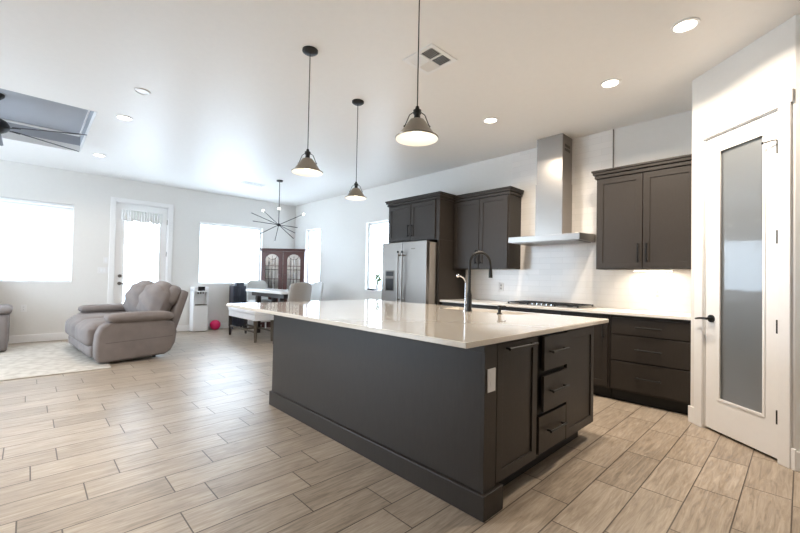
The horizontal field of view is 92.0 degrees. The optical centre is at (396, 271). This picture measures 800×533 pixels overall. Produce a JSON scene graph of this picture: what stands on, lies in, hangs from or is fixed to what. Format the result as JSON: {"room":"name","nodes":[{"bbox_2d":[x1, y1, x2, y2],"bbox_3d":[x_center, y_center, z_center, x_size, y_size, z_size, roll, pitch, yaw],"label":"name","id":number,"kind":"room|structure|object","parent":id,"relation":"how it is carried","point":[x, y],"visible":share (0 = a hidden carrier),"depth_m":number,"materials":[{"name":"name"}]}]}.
{"room":"open-plan kitchen","nodes":[
{"label":"open-plan kitchen","id":0,"kind":"room"},
{"bbox_2d":[0,88,93,145],"bbox_3d":[-4.831,-2.049,4.478,2.070,0.210,2.150,2,-1,-44],"label":"ceiling","id":1,"kind":"structure","parent":0,"point":[18,107],"depth_m":5.20,"materials":[{"name":"paint"}]},
{"bbox_2d":[0,93,86,151],"bbox_3d":[-4.733,-1.870,4.564,1.632,0.460,1.859,2,-1,-44],"label":"ceiling fan","id":2,"kind":"object","parent":1,"relation":"hanging from","point":[4,126],"visible":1,"depth_m":4.64,"materials":[{"name":"black metal"}]},
{"bbox_2d":[3,110,89,136],"bbox_3d":[-4.830,-2.088,4.479,1.970,0.029,2.050,2,-1,-44],"label":"trim","id":3,"kind":"structure","parent":1,"relation":"attached to","point":[88,112],"depth_m":5.50,"materials":[{"name":"white wood"}]},
{"bbox_2d":[0,159,295,335],"bbox_3d":[-5.743,-0.290,7.201,8.800,3.040,0.150,2,-1,-44],"label":"wall","id":4,"kind":"structure","parent":0,"point":[49,305],"depth_m":7.26,"materials":[{"name":"paint"}]},
{"bbox_2d":[20,305,26,311],"bbox_3d":[-6.315,0.626,6.546,0.075,0.120,0.010,2,-1,-44],"label":"wall outlet","id":5,"kind":"object","parent":4,"relation":"attached to","point":[23,308],"visible":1,"depth_m":6.54,"materials":[{"name":"white plastic"}]},
{"bbox_2d":[0,205,73,282],"bbox_3d":[-6.571,-0.527,6.390,1.870,1.410,0.142,2,-1,-44],"label":"window","id":6,"kind":"structure","parent":4,"relation":"in","point":[73,205],"depth_m":6.86,"materials":[{"name":"white plastic"}]},
{"bbox_2d":[0,197,72,280],"bbox_3d":[-6.556,-0.537,6.375,1.850,1.382,0.047,2,-1,-44],"label":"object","id":7,"kind":"structure","parent":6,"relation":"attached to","point":[36,236],"depth_m":6.67,"materials":[{"name":"white plastic"}]},
{"bbox_2d":[8,332,68,343],"bbox_3d":[-7.195,1.108,5.704,4.710,0.130,0.015,2,-1,-44],"label":"baseboard","id":8,"kind":"structure","parent":4,"relation":"attached to","point":[49,336],"depth_m":6.66,"materials":[{"name":"white wood"}]},
{"bbox_2d":[97,267,107,272],"bbox_3d":[-5.533,-0.025,7.289,0.160,0.120,0.011,2,-1,-44],"label":"light switch","id":9,"kind":"object","parent":4,"relation":"attached to","point":[100,269],"visible":1,"depth_m":7.28,"materials":[{"name":"white plastic"}]},
{"bbox_2d":[103,257,107,262],"bbox_3d":[-5.500,-0.213,7.321,0.075,0.120,0.011,2,-1,-44],"label":"thermostat","id":10,"kind":"object","parent":4,"relation":"attached to","point":[105,259],"visible":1,"depth_m":7.31,"materials":[{"name":"white plastic"}]},
{"bbox_2d":[107,197,173,303],"bbox_3d":[-5.130,-0.080,7.764,1.065,2.665,0.180,2,-1,-44],"label":"door","id":11,"kind":"structure","parent":4,"relation":"in","point":[117,225],"depth_m":7.53,"materials":[{"name":"white wood"}]},
{"bbox_2d":[121,209,162,224],"bbox_3d":[-5.067,-1.070,7.727,0.720,0.245,0.038,2,-1,-44],"label":"valance","id":12,"kind":"object","parent":11,"relation":"attached to","point":[127,215],"visible":1,"depth_m":7.71,"materials":[{"name":"white fabric"}]},
{"bbox_2d":[176,321,261,331],"bbox_3d":[-3.701,1.240,9.033,2.835,0.130,0.015,2,-1,-44],"label":"baseboard","id":13,"kind":"structure","parent":4,"relation":"attached to","point":[225,324],"depth_m":8.59,"materials":[{"name":"white wood"}]},
{"bbox_2d":[198,222,260,283],"bbox_3d":[-3.843,-0.384,8.988,1.430,1.370,0.142,2,-1,-44],"label":"window","id":14,"kind":"structure","parent":4,"relation":"in","point":[201,223],"depth_m":9.02,"materials":[{"name":"white plastic"}]},
{"bbox_2d":[0,0,799,205],"bbox_3d":[-1.487,-1.858,2.795,8.800,0.100,12.500,2,-1,-44],"label":"ceiling","id":15,"kind":"structure","parent":0,"point":[227,81],"depth_m":3.51,"materials":[{"name":"paint"}]},
{"bbox_2d":[92,153,105,156],"bbox_3d":[-4.621,-1.806,6.011,0.170,0.010,0.170,2,-1,-44],"label":"recessed light","id":16,"kind":"object","parent":15,"relation":"in","point":[94,154],"visible":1,"depth_m":6.01,"materials":[{"name":"white plastic"}]},
{"bbox_2d":[115,115,132,120],"bbox_3d":[-3.200,-1.804,4.547,0.170,0.010,0.170,2,-1,-44],"label":"recessed light","id":17,"kind":"object","parent":15,"relation":"in","point":[121,117],"visible":1,"depth_m":4.54,"materials":[{"name":"white plastic"}]},
{"bbox_2d":[134,88,150,94],"bbox_3d":[-2.551,-1.804,3.881,0.140,0.010,0.140,2,-1,-44],"label":"recessed light","id":18,"kind":"object","parent":15,"relation":"in","point":[141,91],"visible":1,"depth_m":3.88,"materials":[{"name":"white plastic"}]},
{"bbox_2d":[241,181,265,186],"bbox_3d":[-2.834,-1.739,7.685,0.440,0.008,0.200,2,-1,-44],"label":"ceiling vent","id":19,"kind":"object","parent":15,"relation":"in","point":[244,182],"visible":1,"depth_m":7.65,"materials":[{"name":"white plastic"}]},
{"bbox_2d":[250,180,303,241],"bbox_3d":[-2.303,-1.161,7.457,1.001,1.153,0.757,1,-1,-4],"label":"chandelier","id":20,"kind":"object","parent":15,"relation":"hanging from","point":[279,181],"visible":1,"depth_m":7.38,"materials":[{"name":"black metal"}]},
{"bbox_2d":[291,46,322,176],"bbox_3d":[-0.705,-1.289,3.112,0.250,0.994,0.250,2,-1,-44],"label":"pendant lamp","id":21,"kind":"object","parent":15,"relation":"hanging from","point":[306,166],"visible":1,"depth_m":3.10,"materials":[{"name":"black metal"}]},
{"bbox_2d":[305,149,310,157],"bbox_3d":[-0.712,-0.945,3.106,0.047,0.083,0.047,2,-1,-44],"label":"socket","id":22,"kind":"object","parent":21,"relation":"attached to","point":[307,153],"depth_m":3.09,"materials":[{"name":"black metal"}]},
{"bbox_2d":[345,99,366,199],"bbox_3d":[-0.408,-1.259,4.003,0.226,1.008,0.226,2,-1,-44],"label":"pendant lamp","id":23,"kind":"object","parent":15,"relation":"hanging from","point":[355,193],"visible":1,"depth_m":3.99,"materials":[{"name":"black metal"}]},
{"bbox_2d":[395,0,438,145],"bbox_3d":[0.131,-1.283,2.292,0.257,1.004,0.257,2,-1,-44],"label":"pendant lamp","id":24,"kind":"object","parent":15,"relation":"hanging from","point":[416,132],"visible":1,"depth_m":2.29,"materials":[{"name":"black metal"}]},
{"bbox_2d":[413,106,420,117],"bbox_3d":[0.124,-0.937,2.286,0.048,0.085,0.048,2,-1,-44],"label":"socket","id":25,"kind":"object","parent":24,"relation":"attached to","point":[417,112],"depth_m":2.27,"materials":[{"name":"black metal"}]},
{"bbox_2d":[402,43,456,74],"bbox_3d":[0.280,-1.759,3.221,0.320,0.011,0.330,2,-1,-44],"label":"ceiling vent","id":26,"kind":"object","parent":15,"relation":"in","point":[432,58],"visible":0.92,"depth_m":3.21,"materials":[{"name":"white plastic"}]},
{"bbox_2d":[483,117,497,123],"bbox_3d":[1.075,-1.721,4.407,0.170,0.010,0.170,2,-1,-44],"label":"recessed light","id":27,"kind":"object","parent":15,"relation":"in","point":[489,120],"visible":1,"depth_m":4.41,"materials":[{"name":"white plastic"}]},
{"bbox_2d":[600,78,620,87],"bbox_3d":[1.960,-1.720,3.537,0.170,0.010,0.170,2,-1,-44],"label":"recessed light","id":28,"kind":"object","parent":15,"relation":"in","point":[609,83],"visible":1,"depth_m":3.53,"materials":[{"name":"white plastic"}]},
{"bbox_2d":[670,17,699,33],"bbox_3d":[2.039,-1.733,2.729,0.170,0.010,0.170,2,-1,-44],"label":"recessed light","id":29,"kind":"object","parent":15,"relation":"in","point":[687,24],"visible":1,"depth_m":2.73,"materials":[{"name":"white plastic"}]},
{"bbox_2d":[0,326,799,532],"bbox_3d":[-1.550,1.281,2.737,8.800,0.100,12.500,2,-1,-44],"label":"floor","id":30,"kind":"structure","parent":0,"point":[187,438],"depth_m":2.42,"materials":[{"name":"brown wood"}]},
{"bbox_2d":[0,342,110,380],"bbox_3d":[-5.654,1.181,4.801,3.100,0.012,2.650,2,-1,-44],"label":"area rug","id":31,"kind":"object","parent":30,"relation":"on","point":[34,360],"visible":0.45,"depth_m":5.15,"materials":[{"name":"beige carpet"}]},
{"bbox_2d":[0,304,12,351],"bbox_3d":[-6.765,0.619,5.380,2.020,1.089,1.273,2,-1,-44],"label":"reclining sofa","id":32,"kind":"object","parent":31,"relation":"on","point":[5,309],"visible":1,"depth_m":5.68,"materials":[{"name":"beige fabric"}]},
{"bbox_2d":[65,280,187,363],"bbox_3d":[-4.225,0.682,6.035,2.020,1.089,1.273,0,-1,42],"label":"recliner","id":33,"kind":"object","parent":31,"relation":"on","point":[146,322],"visible":1,"depth_m":5.48,"materials":[{"name":"beige fabric"}]},
{"bbox_2d":[70,313,108,321],"bbox_3d":[-4.657,0.799,6.134,0.765,0.256,0.796,0,-1,42],"label":"seat cushion","id":34,"kind":"object","parent":33,"relation":"on","point":[76,318],"depth_m":5.89,"materials":[{"name":"beige fabric"}]},
{"bbox_2d":[80,318,106,332],"bbox_3d":[-4.080,0.801,5.616,0.765,0.256,0.796,0,-1,42],"label":"seat cushion","id":35,"kind":"object","parent":33,"relation":"on","point":[91,325],"depth_m":5.22,"materials":[{"name":"beige fabric"}]},
{"bbox_2d":[123,280,153,311],"bbox_3d":[-4.308,0.467,6.521,0.765,0.645,0.432,0,-1,42],"label":"cushion","id":36,"kind":"object","parent":33,"relation":"on","point":[131,301],"depth_m":6.30,"materials":[{"name":"beige fabric"}]},
{"bbox_2d":[136,281,171,311],"bbox_3d":[-3.731,0.469,6.004,0.765,0.645,0.432,0,-1,42],"label":"cushion","id":37,"kind":"object","parent":33,"relation":"on","point":[156,296],"depth_m":5.77,"materials":[{"name":"beige fabric"}]},
{"bbox_2d":[189,287,208,331],"bbox_3d":[-4.240,0.798,8.306,0.300,0.945,0.263,2,-1,-44],"label":"water cooler","id":38,"kind":"object","parent":30,"relation":"on","point":[199,296],"visible":1,"depth_m":8.23,"materials":[{"name":"white plastic"}]},
{"bbox_2d":[210,320,220,329],"bbox_3d":[-3.995,1.180,8.528,0.220,0.220,0.220,2,-1,-44],"label":"ball","id":39,"kind":"object","parent":30,"relation":"on","point":[215,324],"visible":1,"depth_m":8.46,"materials":[{"name":"pink rubber"}]},
{"bbox_2d":[228,286,245,328],"bbox_3d":[-3.647,0.818,8.888,0.300,0.970,0.258,2,-1,-44],"label":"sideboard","id":40,"kind":"object","parent":30,"relation":"on","point":[237,294],"visible":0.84,"depth_m":8.81,"materials":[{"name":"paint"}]},
{"bbox_2d":[235,280,243,285],"bbox_3d":[-3.617,0.267,8.922,0.160,0.135,0.130,2,-1,-44],"label":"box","id":41,"kind":"object","parent":40,"relation":"on","point":[237,283],"visible":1,"depth_m":8.87,"materials":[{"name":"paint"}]},
{"bbox_2d":[228,307,273,342],"bbox_3d":[-2.848,0.984,7.549,0.430,0.620,1.290,2,-1,-44],"label":"bench","id":42,"kind":"object","parent":30,"relation":"on","point":[247,315],"visible":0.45,"depth_m":7.20,"materials":[{"name":"white leather"}]},
{"bbox_2d":[228,307,270,314],"bbox_3d":[-2.843,0.744,7.553,0.430,0.140,1.290,2,-1,-44],"label":"seat cushion","id":43,"kind":"object","parent":42,"relation":"on","point":[236,311],"depth_m":7.33,"materials":[{"name":"white fabric"}]},
{"bbox_2d":[247,280,270,329],"bbox_3d":[-3.049,0.754,8.683,0.480,1.115,0.581,2,-1,-44],"label":"dining chair","id":44,"kind":"object","parent":30,"relation":"on","point":[252,284],"visible":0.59,"depth_m":8.76,"materials":[{"name":"fabric"}]},
{"bbox_2d":[246,289,288,332],"bbox_3d":[-2.501,0.848,8.031,0.620,0.925,1.640,2,-1,-44],"label":"dining table","id":45,"kind":"object","parent":30,"relation":"on","point":[281,294],"visible":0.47,"depth_m":7.90,"materials":[{"name":"white wood"}]},
{"bbox_2d":[260,248,308,326],"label":"china cabinet","id":46,"kind":"object","parent":30,"relation":"on","point":[282,269],"visible":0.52,"depth_m":9.09,"materials":[{"name":"brown wood"}]},
{"bbox_2d":[273,282,311,327],"bbox_3d":[-1.849,0.746,6.912,0.581,1.115,0.480,0,-1,38],"label":"dining chair","id":47,"kind":"object","parent":30,"relation":"on","point":[300,291],"visible":0.34,"depth_m":6.70,"materials":[{"name":"grey fabric"}]},
{"bbox_2d":[310,281,323,300],"bbox_3d":[-1.869,0.770,8.226,0.581,1.115,0.480,2,-1,-38],"label":"dining chair","id":48,"kind":"object","parent":30,"relation":"on","point":[317,287],"visible":0.42,"depth_m":8.36,"materials":[{"name":"fabric"}]},
{"bbox_2d":[381,240,436,304],"bbox_3d":[0.348,0.435,6.156,0.844,1.755,0.965,2,-1,-44],"label":"refrigerator","id":49,"kind":"object","parent":30,"relation":"on","point":[409,269],"visible":0.5,"depth_m":5.80,"materials":[{"name":"metal"}]},
{"bbox_2d":[269,315,593,522],"bbox_3d":[0.272,0.837,3.385,1.753,0.884,2.410,2,-1,-44],"label":"kitchen island","id":50,"kind":"object","parent":30,"relation":"on","point":[459,425],"visible":0.91,"depth_m":2.39,"materials":[{"name":"black wood"}]},
{"bbox_2d":[226,299,608,348],"bbox_3d":[-0.014,0.377,3.599,1.954,0.030,3.048,2,-1,-44],"label":"island countertop","id":51,"kind":"structure","parent":50,"relation":"on","point":[453,326],"depth_m":2.87,"materials":[{"name":"stone"}]},
{"bbox_2d":[456,274,465,310],"bbox_3d":[0.625,0.200,3.696,0.117,0.353,0.038,1,-1,-13],"label":"water tap","id":52,"kind":"object","parent":51,"relation":"on","point":[457,275],"visible":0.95,"depth_m":3.70,"materials":[{"name":"silver metal"}]},
{"bbox_2d":[466,251,492,311],"bbox_3d":[0.784,0.093,3.714,0.276,0.575,0.110,2,-1,-22],"label":"kitchen faucet","id":53,"kind":"object","parent":51,"relation":"on","point":[469,295],"visible":1,"depth_m":3.64,"materials":[{"name":"black metal"}]},
{"bbox_2d":[497,305,505,313],"bbox_3d":[0.936,0.340,3.446,0.090,0.077,0.044,2,-1,-32],"label":"soap dispenser","id":54,"kind":"object","parent":51,"relation":"on","point":[498,306],"visible":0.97,"depth_m":3.42,"materials":[{"name":"black metal"}]},
{"bbox_2d":[487,368,495,392],"bbox_3d":[0.492,0.563,2.001,0.072,0.120,0.006,2,-1,-44],"label":"outlet plate","id":55,"kind":"object","parent":50,"relation":"attached to","point":[491,372],"depth_m":2.00,"materials":[{"name":"white plastic"}]},
{"bbox_2d":[436,239,465,304],"bbox_3d":[0.837,0.437,5.877,0.654,1.799,0.036,2,-1,-44],"label":"panel","id":56,"kind":"object","parent":30,"relation":"on","point":[449,286],"visible":0.29,"depth_m":5.78,"materials":[{"name":"brown wood"}]},
{"bbox_2d":[441,302,501,309],"bbox_3d":[1.186,0.895,5.493,0.636,0.884,0.991,2,-1,-44],"label":"base cabinet","id":57,"kind":"object","parent":30,"relation":"on","point":[442,303],"visible":0.03,"depth_m":5.26,"materials":[{"name":"black wood"}]},
{"bbox_2d":[502,307,611,397],"bbox_3d":[1.971,0.895,4.669,0.636,0.884,1.278,2,-1,-44],"label":"base cabinet","id":58,"kind":"object","parent":30,"relation":"on","point":[601,387],"visible":0.23,"depth_m":4.09,"materials":[{"name":"black wood"}]},
{"bbox_2d":[440,299,690,319],"bbox_3d":[1.882,0.437,4.790,0.624,0.030,2.973,2,-1,-44],"label":"countertop","id":59,"kind":"structure","parent":58,"relation":"on","point":[601,310],"depth_m":4.21,"materials":[{"name":"stone"}]},
{"bbox_2d":[505,300,595,308],"bbox_3d":[1.892,0.406,4.785,0.500,0.034,0.920,2,-1,-44],"label":"cooktop","id":60,"kind":"object","parent":59,"relation":"in","point":[524,302],"visible":1,"depth_m":4.66,"materials":[{"name":"metal"}]},
{"bbox_2d":[505,303,595,308],"bbox_3d":[1.892,0.417,4.785,0.500,0.010,0.920,2,-1,-44],"label":"steel tray","id":61,"kind":"object","parent":60,"relation":"on","point":[561,305],"depth_m":4.59,"materials":[{"name":"silver metal"}]},
{"bbox_2d":[610,314,690,414],"bbox_3d":[2.654,0.895,3.952,0.636,0.884,0.694,2,-1,-44],"label":"base cabinet","id":62,"kind":"object","parent":30,"relation":"on","point":[650,357],"visible":0.88,"depth_m":3.74,"materials":[{"name":"brown wood"}]},
{"bbox_2d":[295,110,691,312],"bbox_3d":[1.645,-0.172,5.641,0.150,3.040,12.300,2,-1,-44],"label":"wall","id":63,"kind":"structure","parent":0,"point":[343,223],"depth_m":7.58,"materials":[{"name":"paint"}]},
{"bbox_2d":[307,229,320,285],"bbox_3d":[-1.994,-0.344,9.445,0.142,1.380,0.670,2,-1,-44],"label":"window","id":64,"kind":"structure","parent":63,"relation":"in","point":[314,230],"depth_m":9.68,"materials":[{"name":"white plastic"}]},
{"bbox_2d":[365,221,388,291],"bbox_3d":[-0.337,-0.298,7.703,0.142,1.390,0.720,2,-1,-44],"label":"window","id":65,"kind":"structure","parent":63,"relation":"in","point":[371,225],"depth_m":7.95,"materials":[{"name":"white plastic"}]},
{"bbox_2d":[374,273,380,289],"bbox_3d":[-0.369,0.204,7.675,0.083,0.347,0.194,2,-1,-44],"label":"vase","id":66,"kind":"object","parent":65,"relation":"on","point":[376,275],"visible":1,"depth_m":7.65,"materials":[{"name":"white ceramic"}]},
{"bbox_2d":[385,191,455,242],"bbox_3d":[0.472,-0.810,6.266,0.714,0.692,1.197,2,-1,-44],"label":"upper cabinet","id":67,"kind":"object","parent":63,"relation":"attached to","point":[430,216],"visible":0.89,"depth_m":5.89,"materials":[{"name":"brown wood"}]},
{"bbox_2d":[453,186,523,269],"bbox_3d":[1.306,-0.585,5.615,0.376,1.102,0.979,2,-1,-44],"label":"upper cabinet","id":68,"kind":"object","parent":63,"relation":"attached to","point":[484,221],"visible":0.99,"depth_m":5.43,"materials":[{"name":"brown wood"}]},
{"bbox_2d":[499,283,502,290],"bbox_3d":[1.524,0.226,5.623,0.008,0.120,0.074,2,-1,-44],"label":"wall outlet","id":69,"kind":"object","parent":63,"relation":"attached to","point":[500,284],"visible":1,"depth_m":5.62,"materials":[{"name":"white plastic"}]},
{"bbox_2d":[508,133,594,245],"bbox_3d":[1.952,-1.026,4.873,0.489,1.347,0.895,2,-1,-44],"label":"range hood","id":70,"kind":"object","parent":63,"relation":"attached to","point":[553,212],"visible":1,"depth_m":4.83,"materials":[{"name":"metal"}]},
{"bbox_2d":[465,129,690,312],"bbox_3d":[2.134,-0.631,5.029,0.010,2.123,2.976,2,-1,-44],"label":"backsplash","id":71,"kind":"structure","parent":63,"relation":"attached to","point":[563,273],"depth_m":4.86,"materials":[{"name":"tile"}]},
{"bbox_2d":[613,129,613,167],"bbox_3d":[2.577,-1.373,4.591,0.013,0.639,0.009,2,-1,-44],"label":"trim","id":72,"kind":"structure","parent":63,"relation":"attached to","point":[613,129],"depth_m":4.59,"materials":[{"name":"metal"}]},
{"bbox_2d":[591,154,691,269],"bbox_3d":[2.677,-0.578,4.175,0.376,1.115,0.969,2,-1,-44],"label":"upper cabinet","id":73,"kind":"object","parent":63,"relation":"attached to","point":[644,209],"visible":0.8,"depth_m":4.03,"materials":[{"name":"brown wood"}]},
{"bbox_2d":[633,270,672,271],"bbox_3d":[2.755,-0.009,4.157,0.040,0.020,0.360,2,-1,-44],"label":"light","id":74,"kind":"object","parent":73,"relation":"attached to","point":[633,270],"visible":0.96,"depth_m":4.15,"materials":[{"name":"white plastic"}]},
{"bbox_2d":[690,15,795,448],"bbox_3d":[2.698,-0.200,3.010,0.110,3.040,0.868,1,-1,-2],"label":"wall","id":75,"kind":"structure","parent":0,"point":[764,69],"depth_m":2.93,"materials":[{"name":"paint"}]},
{"bbox_2d":[688,405,796,470],"bbox_3d":[2.607,1.248,2.981,0.014,0.140,0.892,1,-1,-2],"label":"baseboard","id":76,"kind":"structure","parent":75,"relation":"attached to","point":[690,408],"depth_m":2.56,"materials":[{"name":"white wood"}]},
{"bbox_2d":[694,88,794,468],"bbox_3d":[2.664,0.047,2.984,0.170,2.545,0.820,1,-1,-2],"label":"door","id":77,"kind":"structure","parent":75,"relation":"in","point":[743,311],"depth_m":2.93,"materials":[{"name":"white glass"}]},
{"bbox_2d":[795,14,799,451],"bbox_3d":[3.809,-0.207,1.440,0.100,3.040,3.231,2,-1,-44],"label":"wall","id":78,"kind":"structure","parent":0,"point":[797,87],"depth_m":2.57,"materials":[{"name":"paint"}]},
{"bbox_2d":[796,451,799,471],"bbox_3d":[3.738,1.246,1.373,0.015,0.130,3.231,2,-1,-44],"label":"baseboard","id":79,"kind":"structure","parent":78,"relation":"attached to","point":[797,452],"depth_m":2.53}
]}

